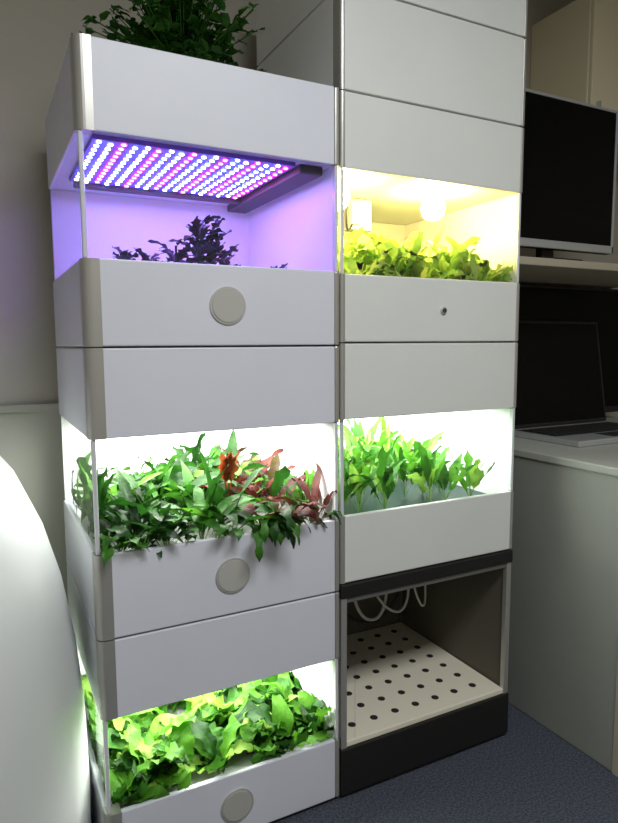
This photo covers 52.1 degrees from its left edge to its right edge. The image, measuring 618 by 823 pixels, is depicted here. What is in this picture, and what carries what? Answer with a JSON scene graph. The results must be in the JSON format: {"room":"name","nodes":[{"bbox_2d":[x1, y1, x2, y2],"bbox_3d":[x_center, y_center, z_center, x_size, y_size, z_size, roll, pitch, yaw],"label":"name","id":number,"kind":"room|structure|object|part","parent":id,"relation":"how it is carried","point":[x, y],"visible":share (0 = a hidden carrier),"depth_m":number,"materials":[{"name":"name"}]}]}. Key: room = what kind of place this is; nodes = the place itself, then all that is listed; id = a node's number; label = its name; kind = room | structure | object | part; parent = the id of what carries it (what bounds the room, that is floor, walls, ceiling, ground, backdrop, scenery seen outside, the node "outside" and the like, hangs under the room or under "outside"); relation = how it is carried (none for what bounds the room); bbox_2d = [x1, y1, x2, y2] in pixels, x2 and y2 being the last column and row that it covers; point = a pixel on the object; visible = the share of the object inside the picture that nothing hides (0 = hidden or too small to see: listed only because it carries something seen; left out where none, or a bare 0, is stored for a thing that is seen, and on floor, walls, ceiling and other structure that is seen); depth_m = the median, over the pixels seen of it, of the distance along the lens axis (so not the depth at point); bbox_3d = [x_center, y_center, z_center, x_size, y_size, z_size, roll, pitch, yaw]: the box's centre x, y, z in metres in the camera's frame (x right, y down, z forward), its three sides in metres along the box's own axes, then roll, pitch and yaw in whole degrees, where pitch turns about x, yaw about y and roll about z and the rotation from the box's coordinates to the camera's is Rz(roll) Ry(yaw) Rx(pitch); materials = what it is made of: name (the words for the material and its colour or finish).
{"room":"plant growth laboratory","nodes":[
{"label":"plant growth laboratory","id":0,"kind":"room"},
{"bbox_2d":[0,0,617,416],"bbox_3d":[0.007,-0.381,2.400,3.950,2.750,0.100,-3,7,-27],"label":"wall","id":1,"kind":"structure","parent":0,"point":[34,34],"depth_m":1.89,"materials":[{"name":"paint"}]},
{"bbox_2d":[0,402,67,601],"bbox_3d":[-0.692,0.502,2.057,2.300,1.075,0.024,-3,7,-27],"label":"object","id":2,"kind":"structure","parent":1,"relation":"attached to","point":[30,434],"depth_m":1.95,"materials":[{"name":"paint"}]},
{"bbox_2d":[519,256,617,288],"bbox_3d":[0.993,-0.526,2.514,1.180,0.052,0.579,-3,7,-27],"label":"display shelf","id":3,"kind":"object","parent":1,"relation":"attached to","point":[532,270],"visible":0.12,"depth_m":2.31,"materials":[{"name":"beige laminate"}]},
{"bbox_2d":[520,88,617,260],"bbox_3d":[0.841,-0.796,2.203,0.595,0.552,0.140,-3,7,-27],"label":"computer monitor","id":4,"kind":"object","parent":3,"relation":"on","point":[568,195],"visible":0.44,"depth_m":2.20,"materials":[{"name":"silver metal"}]},
{"bbox_2d":[530,0,617,162],"bbox_3d":[1.384,-1.408,2.764,0.800,0.500,0.333,-3,7,-27],"label":"upper cabinet","id":5,"kind":"object","parent":1,"relation":"attached to","point":[574,49],"visible":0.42,"depth_m":2.51,"materials":[{"name":"beige"}]},
{"bbox_2d":[91,702,617,822],"bbox_3d":[0.890,1.186,0.872,3.950,0.050,3.700,-3,7,-27],"label":"floor","id":6,"kind":"structure","parent":0,"point":[527,773],"depth_m":1.78,"materials":[{"name":"carpet"}]},
{"bbox_2d":[0,456,90,822],"bbox_3d":[-0.949,0.541,1.372,0.864,1.147,0.867,-3,7,-27],"label":"chair","id":7,"kind":"object","parent":6,"relation":"on","point":[45,773],"visible":1,"depth_m":1.30,"materials":[{"name":"white plastic"}]},
{"bbox_2d":[45,33,338,822],"bbox_3d":[-0.325,0.131,1.752,0.617,1.875,0.581,-3,7,-27],"label":"tower","id":8,"kind":"object","parent":6,"relation":"on","point":[142,143],"visible":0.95,"depth_m":1.52,"materials":[{"name":"grey plastic"}]},
{"bbox_2d":[71,0,266,71],"bbox_3d":[-0.354,-0.956,1.603,0.487,0.318,0.414,-1,6,-2],"label":"potted plant","id":9,"kind":"object","parent":8,"relation":"on","point":[182,31],"visible":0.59,"depth_m":1.53,"materials":[{"name":"green plant"}]},
{"bbox_2d":[45,33,338,213],"bbox_3d":[-0.331,-0.699,1.666,0.617,0.207,0.575,-3,7,-27],"label":"lamp","id":10,"kind":"object","parent":8,"relation":"on","point":[158,131],"depth_m":1.46,"materials":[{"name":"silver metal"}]},
{"bbox_2d":[53,258,338,346],"bbox_3d":[-0.327,-0.270,1.709,0.617,0.185,0.581,-3,7,-27],"label":"tray","id":11,"kind":"object","parent":8,"relation":"on","point":[99,302],"depth_m":1.44,"materials":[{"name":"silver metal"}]},
{"bbox_2d":[56,346,338,439],"bbox_3d":[-0.328,-0.079,1.732,0.617,0.197,0.575,-3,7,-27],"label":"lamp","id":12,"kind":"object","parent":8,"relation":"on","point":[104,392],"depth_m":1.46,"materials":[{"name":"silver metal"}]},
{"bbox_2d":[112,215,287,267],"bbox_3d":[-0.262,-0.411,1.618,0.490,0.174,0.204,-3,7,-27],"label":"seedlings","id":13,"kind":"object","parent":8,"relation":"in","point":[213,249],"visible":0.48,"depth_m":1.58,"materials":[{"name":"purple plant"}]},
{"bbox_2d":[63,491,338,640],"bbox_3d":[-0.324,0.371,1.778,0.617,0.195,0.581,-3,7,-27],"label":"tray","id":14,"kind":"object","parent":8,"relation":"on","point":[138,595],"depth_m":1.51,"materials":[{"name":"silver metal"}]},
{"bbox_2d":[67,565,338,720],"bbox_3d":[-0.324,0.562,1.801,0.617,0.186,0.575,-3,7,-27],"label":"lamp","id":15,"kind":"object","parent":8,"relation":"on","point":[141,669],"depth_m":1.53,"materials":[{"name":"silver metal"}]},
{"bbox_2d":[71,430,341,567],"bbox_3d":[-0.300,0.204,1.708,0.589,0.260,0.655,-3,7,-27],"label":"leafy greens","id":16,"kind":"object","parent":8,"relation":"in","point":[222,482],"visible":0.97,"depth_m":1.59,"materials":[{"name":"green plant"}]},
{"bbox_2d":[81,671,333,807],"bbox_3d":[-0.321,0.831,1.822,0.589,0.166,0.551,-3,7,-27],"label":"plants","id":17,"kind":"object","parent":8,"relation":"on","point":[220,724],"visible":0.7,"depth_m":1.67,"materials":[{"name":"green plant"}]},
{"bbox_2d":[85,705,338,822],"bbox_3d":[-0.320,0.967,1.842,0.617,0.169,0.581,-3,7,-27],"label":"tray","id":18,"kind":"object","parent":8,"relation":"on","point":[269,789],"depth_m":1.62,"materials":[{"name":"silver metal"}]},
{"bbox_2d":[254,0,527,795],"bbox_3d":[0.224,-0.129,2.010,0.616,2.330,0.584,-3,7,-27],"label":"tower","id":19,"kind":"object","parent":6,"relation":"on","point":[432,92],"visible":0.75,"depth_m":1.79,"materials":[{"name":"grey plastic"}]},
{"bbox_3d":[0.074,-0.570,1.679,0.070,0.070,0.070,-3,7,-27],"label":"bulb","id":20,"kind":"part","parent":19,"relation":"part of","materials":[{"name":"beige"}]},
{"bbox_2d":[254,342,517,419],"bbox_3d":[0.222,-0.119,2.015,0.616,0.198,0.575,-3,7,-27],"label":"lamp","id":21,"kind":"object","parent":19,"relation":"on","point":[376,379],"depth_m":1.74,"materials":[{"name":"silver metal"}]},
{"bbox_2d":[338,417,494,512],"bbox_3d":[0.223,0.136,2.039,0.588,0.257,0.541,-3,7,-27],"label":"plants","id":22,"kind":"object","parent":19,"relation":"in","point":[366,460],"visible":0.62,"depth_m":1.92,"materials":[{"name":"green plant"}]},
{"bbox_3d":[0.227,0.671,2.099,0.612,0.428,0.573,-3,7,-27],"label":"open frame","id":23,"kind":"part","parent":19,"relation":"part of","materials":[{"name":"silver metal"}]},
{"bbox_2d":[338,223,512,281],"bbox_3d":[0.220,-0.456,1.976,0.588,0.192,0.541,-3,7,-27],"label":"plants","id":24,"kind":"object","parent":19,"relation":"in","point":[390,258],"visible":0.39,"depth_m":1.76,"materials":[{"name":"green plant"}]},
{"bbox_3d":[0.228,0.718,2.103,0.616,0.602,0.579,-3,7,-27],"label":"tank","id":25,"kind":"part","parent":19,"relation":"part of","materials":[{"name":"black plastic"}]},
{"bbox_2d":[338,466,513,583],"bbox_3d":[0.225,0.325,2.063,0.616,0.184,0.575,-3,7,-27],"label":"tray","id":26,"kind":"object","parent":19,"relation":"on","point":[414,535],"depth_m":1.82,"materials":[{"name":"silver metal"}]},
{"bbox_2d":[339,274,519,341],"bbox_3d":[0.223,-0.305,1.991,0.616,0.173,0.584,-3,7,-27],"label":"tray","id":27,"kind":"object","parent":19,"relation":"on","point":[372,308],"depth_m":1.72,"materials":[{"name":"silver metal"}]},
{"bbox_2d":[338,90,523,232],"bbox_3d":[0.219,-0.685,1.955,0.616,0.292,0.575,-3,7,-27],"label":"lamp","id":28,"kind":"object","parent":19,"relation":"attached to","point":[407,164],"depth_m":1.74,"materials":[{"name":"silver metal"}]},
{"bbox_3d":[0.358,-0.587,1.825,0.070,0.070,0.070,-3,7,-27],"label":"bulb","id":29,"kind":"part","parent":19,"relation":"part of","materials":[{"name":"beige glass"}]},
{"bbox_2d":[427,190,439,196],"bbox_3d":[0.358,-0.626,1.821,0.036,0.016,0.036,-3,7,-27],"label":"socket","id":30,"kind":"object","parent":19,"relation":"attached to","point":[430,193],"depth_m":1.81,"materials":[{"name":"white plastic"}]},
{"bbox_2d":[507,416,617,776],"bbox_3d":[1.179,0.543,2.393,1.087,0.900,1.102,-3,7,-27],"label":"desk","id":31,"kind":"object","parent":6,"relation":"on","point":[563,659],"visible":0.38,"depth_m":1.97,"materials":[{"name":"laminate"}]},
{"bbox_2d":[489,284,617,411],"bbox_3d":[1.085,-0.246,2.773,0.790,0.590,0.140,-3,7,-27],"label":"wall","id":32,"kind":"structure","parent":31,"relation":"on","point":[536,302],"depth_m":2.79,"materials":[{"name":"black plastic"}]},
{"bbox_2d":[498,320,617,447],"bbox_3d":[1.059,-0.129,2.399,0.560,0.438,0.402,-3,7,-27],"label":"laptop","id":33,"kind":"object","parent":31,"relation":"on","point":[560,382],"visible":0.98,"depth_m":2.52,"materials":[{"name":"silver metal"}]}
]}

